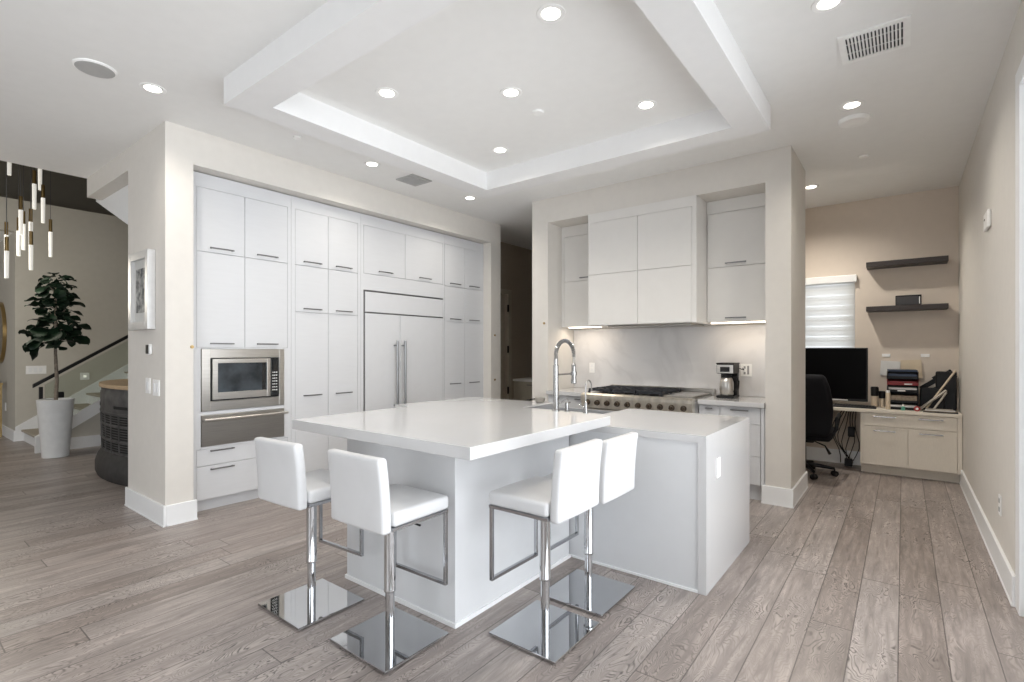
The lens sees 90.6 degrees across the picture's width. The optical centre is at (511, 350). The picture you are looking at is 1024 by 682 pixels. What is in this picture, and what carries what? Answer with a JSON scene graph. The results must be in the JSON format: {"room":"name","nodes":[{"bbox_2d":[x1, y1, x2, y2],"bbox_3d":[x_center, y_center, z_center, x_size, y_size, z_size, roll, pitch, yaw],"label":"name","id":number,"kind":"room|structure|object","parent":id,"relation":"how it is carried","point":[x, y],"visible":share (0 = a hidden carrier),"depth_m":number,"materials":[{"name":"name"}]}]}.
{"room":"kitchen","nodes":[
{"label":"kitchen","id":0,"kind":"room"},
{"bbox_2d":[0,233,12,428],"bbox_3d":[-8.363,-0.468,8.478,1.600,3.735,0.190,0,0,38],"label":"wall","id":1,"kind":"structure","parent":0,"point":[6,284],"depth_m":8.15,"materials":[{"name":"paint"}]},
{"bbox_2d":[0,302,6,362],"bbox_3d":[-8.627,-0.300,8.529,1.034,1.034,0.048,0,0,38],"label":"round mirror","id":2,"kind":"object","parent":1,"relation":"attached to","point":[3,324],"visible":1,"depth_m":8.27,"materials":[{"name":"gold metal"}]},
{"bbox_2d":[0,310,1,353],"bbox_3d":[-8.618,-0.300,8.540,0.968,0.968,0.013,0,0,38],"label":"mirror glass","id":3,"kind":"object","parent":2,"relation":"attached to","point":[0,310],"depth_m":8.47,"materials":[{"name":"silver mirror"}]},
{"bbox_2d":[0,160,114,215],"bbox_3d":[-9.140,-1.600,8.945,0.200,6.000,11.400,0,0,38],"label":"wall","id":4,"kind":"structure","parent":0,"point":[67,191],"depth_m":9.51,"materials":[{"name":"black paint"}]},
{"bbox_2d":[0,197,127,429],"bbox_3d":[-7.730,-0.468,7.857,0.160,3.735,11.000,0,0,38],"label":"wall","id":5,"kind":"structure","parent":0,"point":[91,248],"depth_m":8.36,"materials":[{"name":"paint"}]},
{"bbox_2d":[2,424,14,441],"bbox_3d":[-8.341,1.317,8.361,1.786,0.165,0.076,0,0,38],"label":"baseboard","id":6,"kind":"structure","parent":5,"relation":"attached to","point":[7,432],"depth_m":8.06,"materials":[{"name":"white paint"}]},
{"bbox_2d":[26,366,45,373],"bbox_3d":[-7.511,0.308,8.001,0.010,0.117,0.221,0,0,38],"label":"light switch","id":7,"kind":"object","parent":5,"relation":"attached to","point":[29,369],"visible":1,"depth_m":8.00,"materials":[{"name":"white plastic"}]},
{"bbox_2d":[87,149,127,199],"bbox_3d":[-3.959,-1.730,5.043,1.330,0.200,0.130,0,0,38],"label":"wall header","id":8,"kind":"structure","parent":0,"point":[112,177],"depth_m":5.00,"materials":[{"name":"paint"}]},
{"bbox_2d":[96,185,127,223],"bbox_3d":[-3.724,-1.440,5.552,1.560,0.780,0.958,0,0,38],"label":"wall","id":9,"kind":"structure","parent":0,"point":[116,203],"depth_m":5.17,"materials":[{"name":"white paint"}]},
{"bbox_2d":[128,121,500,505],"bbox_3d":[-1.819,-0.215,5.992,0.900,3.230,4.246,0,0,38],"label":"wall","id":10,"kind":"structure","parent":0,"point":[162,164],"depth_m":4.30,"materials":[{"name":"paint"}]},
{"bbox_2d":[128,249,155,330],"bbox_3d":[-3.129,-0.501,4.282,0.475,0.653,0.058,0,0,38],"label":"framed picture","id":11,"kind":"object","parent":10,"relation":"attached to","point":[141,264],"visible":1,"depth_m":4.24,"materials":[{"name":"silver metal"}]},
{"bbox_2d":[136,268,144,312],"bbox_3d":[-3.131,-0.505,4.279,0.235,0.370,0.004,0,0,38],"label":"print","id":12,"kind":"object","parent":11,"relation":"attached to","point":[140,272],"depth_m":4.28},
{"bbox_2d":[145,378,150,393],"bbox_3d":[-3.057,0.295,4.256,0.100,0.130,0.012,0,0,38],"label":"light switch","id":13,"kind":"object","parent":10,"relation":"attached to","point":[147,380],"visible":1,"depth_m":4.24,"materials":[{"name":"white plastic"}]},
{"bbox_2d":[153,380,159,395],"bbox_3d":[-2.906,0.305,4.140,0.140,0.130,0.012,0,0,38],"label":"light switch","id":14,"kind":"object","parent":10,"relation":"attached to","point":[156,383],"visible":1,"depth_m":4.12,"materials":[{"name":"white plastic"}]},
{"bbox_2d":[124,487,197,527],"bbox_3d":[-3.053,1.317,4.393,0.946,0.165,0.251,0,0,38],"label":"baseboard","id":15,"kind":"structure","parent":10,"relation":"attached to","point":[178,513],"depth_m":4.15,"materials":[{"name":"white paint"}]},
{"bbox_2d":[224,0,770,198],"bbox_3d":[0.001,-1.740,3.599,2.825,0.180,2.676,0,0,38],"label":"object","id":16,"kind":"structure","parent":0,"point":[267,86],"depth_m":3.33,"materials":[{"name":"paint"}]},
{"bbox_2d":[0,0,1020,249],"bbox_3d":[-0.595,-1.980,4.247,7.630,0.300,14.400,0,0,38],"label":"ceiling","id":17,"kind":"structure","parent":0,"point":[588,70],"depth_m":3.49,"materials":[{"name":"paint"}]},
{"bbox_2d":[72,58,116,78],"bbox_3d":[-2.701,-1.823,3.285,0.230,0.014,0.230,0,0,38],"label":"ceiling speaker","id":18,"kind":"object","parent":17,"relation":"attached to","point":[91,67],"visible":1,"depth_m":3.27,"materials":[{"name":"white plastic"}]},
{"bbox_2d":[139,83,166,94],"bbox_3d":[-2.507,-1.827,3.541,0.160,0.006,0.160,0,0,38],"label":"recessed light","id":19,"kind":"object","parent":17,"relation":"in","point":[148,87],"visible":1,"depth_m":3.53,"materials":[{"name":"white plastic"}]},
{"bbox_2d":[364,161,379,166],"bbox_3d":[-1.373,-1.827,4.975,0.160,0.006,0.160,0,0,38],"label":"recessed light","id":20,"kind":"object","parent":17,"relation":"in","point":[367,163],"visible":1,"depth_m":4.97,"materials":[{"name":"white plastic"}]},
{"bbox_2d":[375,87,397,98],"bbox_3d":[-0.888,-1.827,3.603,0.160,0.006,0.160,0,0,38],"label":"recessed light","id":21,"kind":"object","parent":17,"relation":"in","point":[383,92],"visible":1,"depth_m":3.60,"materials":[{"name":"white plastic"}]},
{"bbox_2d":[396,174,431,185],"bbox_3d":[-1.051,-1.823,5.436,0.265,0.013,0.275,0,0,38],"label":"ceiling vent","id":22,"kind":"object","parent":17,"relation":"in","point":[412,179],"visible":1,"depth_m":5.43,"materials":[{"name":"grey metal"}]},
{"bbox_2d":[491,147,508,153],"bbox_3d":[-0.110,-1.827,4.627,0.160,0.006,0.160,0,0,38],"label":"recessed light","id":23,"kind":"object","parent":17,"relation":"in","point":[499,150],"visible":1,"depth_m":4.62,"materials":[{"name":"white plastic"}]},
{"bbox_2d":[500,87,521,98],"bbox_3d":[-0.007,-1.827,3.596,0.160,0.006,0.160,0,0,38],"label":"recessed light","id":24,"kind":"object","parent":17,"relation":"in","point":[507,92],"visible":1,"depth_m":3.58,"materials":[{"name":"white plastic"}]},
{"bbox_2d":[532,109,543,115],"bbox_3d":[0.201,-1.823,3.887,0.090,0.014,0.090,0,0,38],"label":"smoke detector","id":25,"kind":"object","parent":17,"relation":"attached to","point":[537,112],"visible":1,"depth_m":3.87,"materials":[{"name":"white plastic"}]},
{"bbox_2d":[536,4,565,22],"bbox_3d":[0.211,-1.827,2.753,0.160,0.006,0.160,0,0,38],"label":"recessed light","id":26,"kind":"object","parent":17,"relation":"in","point":[548,13],"visible":1,"depth_m":2.74,"materials":[{"name":"white plastic"}]},
{"bbox_2d":[635,100,656,109],"bbox_3d":[0.999,-1.827,3.779,0.160,0.006,0.160,0,0,38],"label":"recessed light","id":27,"kind":"object","parent":17,"relation":"in","point":[645,104],"visible":1,"depth_m":3.77,"materials":[{"name":"white plastic"}]},
{"bbox_2d":[811,0,844,12],"bbox_3d":[1.665,-1.827,2.665,0.160,0.006,0.160,0,0,38],"label":"recessed light","id":28,"kind":"object","parent":17,"relation":"in","point":[818,6],"visible":1,"depth_m":2.68,"materials":[{"name":"white plastic"}]},
{"bbox_2d":[839,100,864,109],"bbox_3d":[2.534,-1.827,3.779,0.160,0.006,0.160,0,0,38],"label":"recessed light","id":29,"kind":"object","parent":17,"relation":"in","point":[854,104],"visible":1,"depth_m":3.77,"materials":[{"name":"white plastic"}]},
{"bbox_2d":[838,113,869,127],"bbox_3d":[2.704,-1.814,4.008,0.210,0.032,0.210,0,0,38],"label":"ceiling speaker","id":30,"kind":"object","parent":17,"relation":"attached to","point":[858,119],"visible":1,"depth_m":3.97,"materials":[{"name":"white plastic"}]},
{"bbox_2d":[837,14,910,64],"bbox_3d":[2.142,-1.823,2.998,0.340,0.013,0.345,0,0,38],"label":"ceiling vent","id":31,"kind":"object","parent":17,"relation":"in","point":[895,34],"visible":1,"depth_m":2.98,"materials":[{"name":"white plastic"}]},
{"bbox_2d":[0,435,1023,681],"bbox_3d":[-2.938,1.460,6.055,13.550,0.120,14.400,0,0,38],"label":"floor","id":32,"kind":"structure","parent":0,"point":[869,577],"depth_m":2.81,"materials":[{"name":"grey wood"}]},
{"bbox_2d":[0,383,2,436],"bbox_3d":[-8.727,0.963,8.374,1.050,0.875,0.320,0,0,38],"label":"console table","id":33,"kind":"object","parent":32,"relation":"on","point":[1,384],"visible":1,"depth_m":8.17,"materials":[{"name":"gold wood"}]},
{"bbox_2d":[18,272,90,458],"bbox_3d":[-6.008,0.191,6.691,0.663,2.418,0.672,0,0,38],"label":"fig tree","id":34,"kind":"object","parent":32,"relation":"on","point":[54,415],"visible":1,"depth_m":6.61,"materials":[{"name":"green plant"}]},
{"bbox_2d":[15,335,127,452],"bbox_3d":[-5.684,-0.571,9.143,1.507,3.943,4.575,0,0,38],"label":"staircase","id":35,"kind":"structure","parent":32,"relation":"on","point":[86,427],"depth_m":7.42,"materials":[{"name":"white paint"}]},
{"bbox_2d":[95,379,127,485],"bbox_3d":[-4.058,0.885,5.987,2.528,1.030,1.295,0,0,38],"label":"bar cabinet","id":36,"kind":"object","parent":32,"relation":"on","point":[111,460],"visible":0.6,"depth_m":5.41,"materials":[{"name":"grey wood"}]},
{"bbox_2d":[100,403,127,457],"bbox_3d":[-4.261,0.856,5.725,2.293,0.522,0.509,0,0,38],"label":"grille","id":37,"kind":"object","parent":36,"relation":"attached to","point":[113,417],"depth_m":5.42,"materials":[{"name":"grey metal"}]},
{"bbox_2d":[193,171,290,511],"bbox_3d":[-2.656,-0.065,4.795,0.617,2.930,0.919,0,0,38],"label":"tall cabinet","id":38,"kind":"object","parent":32,"relation":"on","point":[242,232],"depth_m":4.60,"materials":[{"name":"white paint"}]},
{"bbox_2d":[201,349,283,411],"bbox_3d":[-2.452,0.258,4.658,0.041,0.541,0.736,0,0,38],"label":"microwave oven","id":39,"kind":"object","parent":38,"relation":"in","point":[227,375],"visible":1,"depth_m":4.61,"materials":[{"name":"metal"}]},
{"bbox_2d":[254,437,363,630],"bbox_3d":[-1.113,0.933,2.792,0.422,0.934,0.448,0,0,38],"label":"bar stool","id":40,"kind":"object","parent":32,"relation":"on","point":[283,480],"visible":0.84,"depth_m":2.69,"materials":[{"name":"white leather"}]},
{"bbox_2d":[291,196,360,471],"bbox_3d":[-2.142,-0.065,5.493,0.578,2.930,0.810,0,0,38],"label":"pantry cabinet","id":41,"kind":"object","parent":32,"relation":"on","point":[325,239],"visible":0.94,"depth_m":5.30,"materials":[{"name":"white paint"}]},
{"bbox_2d":[327,449,448,674],"bbox_3d":[-0.598,0.933,2.450,0.416,0.934,0.438,0,0,38],"label":"bar stool","id":42,"kind":"object","parent":32,"relation":"on","point":[362,496],"visible":1,"depth_m":2.36,"materials":[{"name":"white leather"}]},
{"bbox_2d":[361,214,443,411],"bbox_3d":[-1.496,-0.065,6.330,0.578,2.930,1.300,0,0,38],"label":"refrigerator surround","id":43,"kind":"object","parent":32,"relation":"on","point":[398,258],"visible":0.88,"depth_m":6.09,"materials":[{"name":"white paint"}]},
{"bbox_2d":[364,290,442,410],"bbox_3d":[-1.465,0.358,6.313,0.609,2.083,1.236,0,0,38],"label":"refrigerator","id":44,"kind":"object","parent":32,"relation":"on","point":[403,334],"visible":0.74,"depth_m":6.08,"materials":[{"name":"white wood"}]},
{"bbox_2d":[444,235,482,399],"bbox_3d":[-0.858,-0.065,7.157,0.578,2.930,0.785,0,0,38],"label":"pantry cabinet","id":45,"kind":"object","parent":32,"relation":"on","point":[463,259],"visible":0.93,"depth_m":6.96,"materials":[{"name":"white paint"}]},
{"bbox_2d":[345,431,697,628],"bbox_3d":[-0.003,0.939,3.670,2.612,0.922,2.122,0,0,38],"label":"kitchen island","id":46,"kind":"object","parent":32,"relation":"on","point":[650,531],"visible":0.64,"depth_m":2.95,"materials":[{"name":"white paint"}]},
{"bbox_2d":[395,397,749,595],"bbox_3d":[0.341,0.945,4.134,2.731,0.911,1.027,0,0,38],"label":"island countertop","id":47,"kind":"structure","parent":46,"relation":"on","point":[723,501],"depth_m":3.28,"materials":[{"name":"white stone"}]},
{"bbox_2d":[552,339,576,411],"bbox_3d":[0.471,0.196,4.169,0.143,0.586,0.337,0,0,38],"label":"kitchen faucet","id":48,"kind":"object","parent":47,"relation":"on","point":[573,373],"visible":1,"depth_m":4.08,"materials":[{"name":"silver metal"}]},
{"bbox_2d":[527,403,614,413],"bbox_3d":[0.546,0.609,4.335,0.766,0.227,0.488,0,0,38],"label":"sink","id":49,"kind":"object","parent":47,"relation":"in","point":[546,406],"visible":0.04,"depth_m":4.56,"materials":[{"name":"metal"}]},
{"bbox_2d":[395,397,749,443],"bbox_3d":[0.341,0.511,4.134,2.731,0.045,1.027,0,0,38],"label":"countertop","id":50,"kind":"structure","parent":47,"relation":"on","point":[667,425],"depth_m":3.49,"materials":[{"name":"white stone"}]},
{"bbox_2d":[292,402,609,460],"bbox_3d":[-0.355,0.449,3.169,1.466,0.058,1.328,0,0,38],"label":"slab","id":51,"kind":"object","parent":50,"relation":"on","point":[464,431],"visible":1,"depth_m":2.85,"materials":[{"name":"white stone"}]},
{"bbox_2d":[579,380,591,412],"bbox_3d":[0.586,0.359,4.008,0.078,0.259,0.122,0,0,38],"label":"tap","id":52,"kind":"object","parent":47,"relation":"on","point":[585,402],"visible":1,"depth_m":3.96,"materials":[{"name":"silver metal"}]},
{"bbox_2d":[716,457,720,478],"bbox_3d":[1.252,0.710,3.073,0.006,0.120,0.075,0,0,38],"label":"power outlet","id":53,"kind":"object","parent":47,"relation":"attached to","point":[718,460],"visible":1,"depth_m":3.06,"materials":[{"name":"white plastic"}]},
{"bbox_2d":[513,377,531,400],"bbox_3d":[0.724,0.945,8.580,1.375,0.910,0.568,0,0,38],"label":"base cabinet","id":54,"kind":"object","parent":32,"relation":"on","point":[522,387],"visible":0.13,"depth_m":8.68,"materials":[{"name":"beige paint"}]},
{"bbox_2d":[489,439,602,663],"bbox_3d":[0.175,0.922,2.524,0.434,0.956,0.416,0,0,38],"label":"bar stool","id":55,"kind":"object","parent":32,"relation":"on","point":[548,632],"visible":1,"depth_m":2.46,"materials":[{"name":"white leather"}]},
{"bbox_2d":[548,395,583,408],"bbox_3d":[0.829,0.964,6.163,0.556,0.872,0.628,0,0,38],"label":"base cabinet","id":56,"kind":"object","parent":32,"relation":"on","point":[575,401],"visible":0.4,"depth_m":5.92,"materials":[{"name":"white paint"}]},
{"bbox_2d":[546,388,594,396],"bbox_3d":[0.824,0.503,6.157,0.556,0.046,0.647,0,0,38],"label":"countertop","id":57,"kind":"structure","parent":56,"relation":"on","point":[567,391],"depth_m":5.95,"materials":[{"name":"white stone"}]},
{"bbox_2d":[540,432,637,616],"bbox_3d":[0.451,0.937,2.923,0.434,0.926,0.416,0,0,38],"label":"bar stool","id":58,"kind":"object","parent":32,"relation":"on","point":[595,594],"visible":0.7,"depth_m":2.86,"materials":[{"name":"white leather"}]},
{"bbox_2d":[581,384,715,413],"bbox_3d":[1.473,0.907,5.535,1.222,0.985,0.835,0,0,38],"label":"range cooker","id":59,"kind":"object","parent":32,"relation":"on","point":[614,397],"visible":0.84,"depth_m":5.34,"materials":[{"name":"metal"}]},
{"bbox_2d":[591,391,715,401],"bbox_3d":[1.505,0.487,5.577,1.222,0.025,0.730,0,0,38],"label":"cooktop","id":60,"kind":"object","parent":59,"relation":"in","point":[694,395],"depth_m":5.33,"materials":[{"name":"metal"}]},
{"bbox_2d":[699,404,764,499],"bbox_3d":[2.259,0.964,5.060,0.596,0.872,0.628,0,0,38],"label":"base cabinet","id":61,"kind":"object","parent":32,"relation":"on","point":[757,415],"visible":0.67,"depth_m":4.71,"materials":[{"name":"white paint"}]},
{"bbox_2d":[697,395,764,407],"bbox_3d":[2.254,0.503,5.054,0.596,0.046,0.647,0,0,38],"label":"countertop","id":62,"kind":"structure","parent":61,"relation":"on","point":[741,401],"depth_m":4.87,"materials":[{"name":"white stone"}]},
{"bbox_2d":[716,362,743,398],"bbox_3d":[2.260,0.302,5.224,0.212,0.354,0.353,0,0,38],"label":"coffee maker","id":63,"kind":"object","parent":62,"relation":"on","point":[729,382],"visible":1,"depth_m":5.11,"materials":[{"name":"black plastic"}]},
{"bbox_2d":[805,374,840,479],"bbox_3d":[3.323,0.830,5.781,0.695,1.140,0.695,0,0,38],"label":"office chair","id":64,"kind":"object","parent":32,"relation":"on","point":[818,396],"visible":0.47,"depth_m":5.46,"materials":[{"name":"black fabric"}]},
{"bbox_2d":[833,403,962,417],"bbox_3d":[3.658,1.031,6.308,2.886,0.738,0.498,0,0,38],"label":"desk","id":65,"kind":"object","parent":32,"relation":"on","point":[878,409],"visible":0.33,"depth_m":5.59,"materials":[{"name":"beige laminate"}]},
{"bbox_2d":[805,348,867,401],"bbox_3d":[3.700,0.315,6.290,1.175,0.693,0.200,0,0,38],"label":"computer monitor","id":66,"kind":"object","parent":65,"relation":"on","point":[845,370],"visible":0.32,"depth_m":6.05,"materials":[{"name":"black plastic"}]},
{"bbox_2d":[832,411,859,466],"bbox_3d":[4.050,1.044,6.162,0.283,0.692,0.145,0,0,38],"label":"cable bundle","id":67,"kind":"object","parent":65,"relation":"hanging from","point":[848,461],"visible":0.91,"depth_m":6.13,"materials":[{"name":"black plastic"}]},
{"bbox_2d":[833,403,876,408],"bbox_3d":[3.980,0.647,5.897,0.420,0.028,0.140,0,0,38],"label":"keyboard","id":68,"kind":"object","parent":65,"relation":"on","point":[835,404],"visible":0.98,"depth_m":5.84,"materials":[{"name":"black plastic"}]},
{"bbox_2d":[871,386,878,406],"bbox_3d":[4.227,0.541,5.908,0.078,0.240,0.078,0,0,38],"label":"cup","id":69,"kind":"object","parent":65,"relation":"on","point":[874,390],"visible":0.91,"depth_m":5.88,"materials":[{"name":"beige ceramic"}]},
{"bbox_2d":[879,391,885,407],"bbox_3d":[4.306,0.566,5.898,0.065,0.190,0.065,0,0,38],"label":"cup","id":70,"kind":"object","parent":65,"relation":"on","point":[882,394],"visible":1,"depth_m":5.88,"materials":[{"name":"beige ceramic"}]},
{"bbox_2d":[886,390,889,408],"bbox_3d":[4.242,0.555,5.720,0.045,0.212,0.045,0,0,38],"label":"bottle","id":71,"kind":"object","parent":65,"relation":"on","point":[887,391],"visible":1,"depth_m":5.71,"materials":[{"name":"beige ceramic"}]},
{"bbox_2d":[890,403,918,410],"bbox_3d":[4.430,0.625,5.752,0.280,0.073,0.280,0,0,38],"label":"tray","id":72,"kind":"object","parent":65,"relation":"on","point":[897,406],"visible":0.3,"depth_m":5.67,"materials":[{"name":"black plastic"}]},
{"bbox_2d":[890,392,918,403],"bbox_3d":[4.430,0.527,5.752,0.280,0.118,0.280,0,0,38],"label":"tray","id":73,"kind":"object","parent":72,"relation":"on","point":[895,397],"visible":0.69,"depth_m":5.66,"materials":[{"name":"black plastic"}]},
{"bbox_2d":[887,385,918,392],"bbox_3d":[4.430,0.429,5.751,0.280,0.073,0.282,0,0,38],"label":"tray","id":74,"kind":"object","parent":73,"relation":"on","point":[893,388],"visible":0.82,"depth_m":5.67,"materials":[{"name":"black plastic"}]},
{"bbox_2d":[887,379,918,385],"bbox_3d":[4.430,0.357,5.751,0.280,0.068,0.282,0,0,38],"label":"tray","id":75,"kind":"object","parent":74,"relation":"on","point":[900,382],"visible":0.89,"depth_m":5.67,"materials":[{"name":"red plastic"}]},
{"bbox_2d":[887,371,918,379],"bbox_3d":[4.430,0.280,5.752,0.280,0.083,0.280,0,0,38],"label":"tray","id":76,"kind":"object","parent":75,"relation":"on","point":[890,374],"visible":0.9,"depth_m":5.68,"materials":[{"name":"black plastic"}]},
{"bbox_2d":[887,369,917,371],"bbox_3d":[4.420,0.226,5.747,0.260,0.019,0.240,0,0,34],"label":"folder","id":77,"kind":"object","parent":76,"relation":"on","point":[898,370],"visible":1,"depth_m":5.67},
{"bbox_2d":[920,387,944,409],"bbox_3d":[4.641,0.535,5.599,0.210,0.249,0.035,0,0,38],"label":"case","id":78,"kind":"object","parent":65,"relation":"on","point":[926,394],"visible":0.63,"depth_m":5.59,"materials":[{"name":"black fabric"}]},
{"bbox_2d":[920,390,946,409],"bbox_3d":[4.594,0.536,5.530,0.241,0.230,0.028,0,0,30],"label":"frame strip","id":79,"kind":"object","parent":65,"relation":"on","point":[944,391],"visible":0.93,"depth_m":5.52,"materials":[{"name":"beige wood"}]},
{"bbox_2d":[920,369,951,387],"bbox_3d":[4.792,0.353,5.702,0.330,0.288,0.036,0,0,38],"label":"case","id":80,"kind":"object","parent":65,"relation":"on","point":[930,384],"visible":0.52,"depth_m":5.73,"materials":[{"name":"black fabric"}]},
{"bbox_2d":[926,371,955,407],"bbox_3d":[4.668,0.431,5.524,0.264,0.430,0.020,0,0,31],"label":"file holder","id":81,"kind":"object","parent":65,"relation":"on","point":[954,372],"visible":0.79,"depth_m":5.51,"materials":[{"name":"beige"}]},
{"bbox_2d":[935,371,956,410],"bbox_3d":[4.764,0.446,5.564,0.177,0.429,0.070,0,0,38],"label":"bag","id":82,"kind":"object","parent":65,"relation":"on","point":[941,377],"visible":0.68,"depth_m":5.53,"materials":[{"name":"black fabric"}]},
{"bbox_2d":[860,412,961,482],"bbox_3d":[4.447,1.050,5.683,0.871,0.700,0.488,0,0,38],"label":"base cabinet","id":83,"kind":"object","parent":32,"relation":"on","point":[916,446],"visible":0.99,"depth_m":5.51,"materials":[{"name":"beige laminate"}]},
{"bbox_2d":[501,242,531,399],"bbox_3d":[0.550,-0.215,9.652,0.200,3.230,4.444,0,0,38],"label":"wall","id":84,"kind":"structure","parent":0,"point":[516,262],"depth_m":8.92,"materials":[{"name":"paint"}]},
{"bbox_2d":[501,289,511,399],"bbox_3d":[-0.403,0.180,8.318,0.120,2.440,1.160,0,0,38],"label":"door frame","id":85,"kind":"structure","parent":84,"relation":"in","point":[503,291],"depth_m":8.69,"materials":[{"name":"beige paint"}]},
{"bbox_2d":[532,145,804,488],"bbox_3d":[1.623,-0.215,5.713,2.830,3.230,0.830,0,0,38],"label":"wall","id":86,"kind":"structure","parent":0,"point":[778,173],"depth_m":4.88,"materials":[{"name":"paint"}]},
{"bbox_2d":[562,223,593,327],"bbox_3d":[0.928,-0.914,6.293,0.558,1.248,0.336,0,0,38],"label":"upper cabinet","id":87,"kind":"object","parent":86,"relation":"attached to","point":[574,238],"visible":0.56,"depth_m":6.23,"materials":[{"name":"white paint"}]},
{"bbox_2d":[588,195,714,327],"bbox_3d":[1.538,-0.901,5.632,1.211,1.274,0.638,0,0,38],"label":"upper cabinet","id":88,"kind":"object","parent":86,"relation":"attached to","point":[647,263],"visible":0.99,"depth_m":5.31,"materials":[{"name":"white paint"}]},
{"bbox_2d":[574,325,764,396],"bbox_3d":[1.751,0.107,5.861,2.384,0.741,0.014,0,0,38],"label":"backsplash","id":89,"kind":"structure","parent":86,"relation":"attached to","point":[687,357],"depth_m":5.80,"materials":[{"name":"stone"}]},
{"bbox_2d":[741,364,751,375],"bbox_3d":[2.451,0.205,5.306,0.110,0.130,0.010,0,0,38],"label":"power outlet","id":90,"kind":"object","parent":89,"relation":"attached to","point":[747,371],"visible":1,"depth_m":5.30,"materials":[{"name":"white plastic"}]},
{"bbox_2d":[707,193,764,322],"bbox_3d":[2.354,-0.914,5.194,0.613,1.248,0.336,0,0,38],"label":"upper cabinet","id":91,"kind":"object","parent":86,"relation":"attached to","point":[735,226],"visible":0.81,"depth_m":5.10,"materials":[{"name":"white paint"}]},
{"bbox_2d":[711,321,764,323],"bbox_3d":[2.301,-0.282,5.111,0.560,0.013,0.035,0,0,38],"label":"light","id":92,"kind":"object","parent":91,"relation":"attached to","point":[748,321],"visible":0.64,"depth_m":5.10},
{"bbox_2d":[761,471,807,508],"bbox_3d":[1.622,1.317,5.714,2.876,0.165,0.874,0,0,38],"label":"baseboard","id":93,"kind":"structure","parent":86,"relation":"attached to","point":[771,495],"depth_m":4.60,"materials":[{"name":"white paint"}]},
{"bbox_2d":[805,186,958,451],"bbox_3d":[3.403,-0.215,6.973,4.110,3.230,0.200,0,0,38],"label":"wall","id":94,"kind":"structure","parent":0,"point":[840,239],"depth_m":5.98,"materials":[{"name":"paint"}]},
{"bbox_2d":[805,274,856,347],"bbox_3d":[3.668,-0.228,6.595,1.353,1.395,0.074,0,0,38],"label":"window blind","id":95,"kind":"object","parent":94,"relation":"attached to","point":[829,301],"visible":0.3,"depth_m":6.36,"materials":[{"name":"white fabric"}]},
{"bbox_2d":[806,446,860,465],"bbox_3d":[3.031,1.317,7.122,3.108,0.165,0.026,0,0,38],"label":"baseboard","id":96,"kind":"structure","parent":94,"relation":"attached to","point":[812,453],"depth_m":6.37,"materials":[{"name":"white paint"}]},
{"bbox_2d":[880,361,899,375],"bbox_3d":[4.479,0.212,6.006,0.195,0.186,0.013,0,0,38],"label":"paper sheet","id":97,"kind":"object","parent":94,"relation":"attached to","point":[885,365],"visible":0.71,"depth_m":6.02,"materials":[{"name":"white paper"}]},
{"bbox_2d":[866,255,948,269],"bbox_3d":[4.526,-1.005,5.829,0.737,0.060,0.239,0,0,38],"label":"floating shelf","id":98,"kind":"object","parent":94,"relation":"attached to","point":[935,260],"visible":1,"depth_m":5.75,"materials":[{"name":"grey wood"}]},
{"bbox_2d":[866,303,948,312],"bbox_3d":[4.526,-0.486,5.829,0.737,0.057,0.239,0,0,38],"label":"floating shelf","id":99,"kind":"object","parent":94,"relation":"attached to","point":[942,306],"visible":1,"depth_m":5.74,"materials":[{"name":"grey wood"}]},
{"bbox_2d":[895,294,921,304],"bbox_3d":[4.541,-0.574,5.809,0.235,0.116,0.094,0,0,38],"label":"speaker","id":100,"kind":"object","parent":99,"relation":"on","point":[902,299],"visible":0.82,"depth_m":5.77},
{"bbox_2d":[896,296,917,304],"bbox_3d":[4.505,-0.570,5.780,0.197,0.096,0.004,0,0,38],"label":"grille","id":101,"kind":"object","parent":100,"relation":"attached to","point":[900,300],"depth_m":5.78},
{"bbox_2d":[900,360,921,377],"bbox_3d":[4.629,0.215,5.878,0.200,0.219,0.006,0,0,38],"label":"manila folder","id":102,"kind":"object","parent":94,"relation":"attached to","point":[905,364],"visible":0.57,"depth_m":5.87,"materials":[{"name":"beige paper"}]},
{"bbox_2d":[959,0,1023,572],"bbox_3d":[1.542,-0.215,1.033,0.200,3.230,11.920,0,0,38],"label":"wall","id":103,"kind":"structure","parent":0,"point":[986,259],"depth_m":3.51,"materials":[{"name":"paint"}]},
{"bbox_2d":[959,469,1014,606],"bbox_3d":[3.737,1.317,4.057,0.026,0.165,3.258,0,0,38],"label":"baseboard","id":104,"kind":"structure","parent":103,"relation":"attached to","point":[1004,570],"depth_m":3.42,"materials":[{"name":"white paint"}]},
{"bbox_2d":[984,209,990,231],"bbox_3d":[3.412,-0.932,3.641,0.022,0.125,0.215,0,0,38],"label":"wall sensor","id":105,"kind":"object","parent":103,"relation":"attached to","point":[987,216],"visible":1,"depth_m":3.56,"materials":[{"name":"white plastic"}]},
{"bbox_2d":[998,494,1001,515],"bbox_3d":[3.088,0.978,3.210,0.008,0.125,0.075,0,0,38],"label":"power outlet","id":106,"kind":"object","parent":103,"relation":"attached to","point":[999,495],"visible":1,"depth_m":3.20,"materials":[{"name":"white plastic"}]},
{"bbox_2d":[1015,55,1023,616],"bbox_3d":[0.535,-0.050,-0.182,0.130,2.900,7.365,0,0,38],"label":"door","id":107,"kind":"structure","parent":103,"relation":"in","point":[1019,77],"depth_m":2.67,"materials":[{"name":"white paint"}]},
{"bbox_3d":[-6.804,-4.700,7.143,6.100,0.200,11.400,0,0,38],"label":"ceiling","id":108,"kind":"structure","parent":0,"visible":0},
{"bbox_2d":[4,162,52,277],"bbox_3d":[-6.521,-2.734,6.282,1.240,3.732,1.321,0,0,38],"label":"pendant chandelier","id":109,"kind":"object","parent":108,"relation":"hanging from","point":[21,226],"visible":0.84,"depth_m":6.47,"materials":[{"name":"white glass"}]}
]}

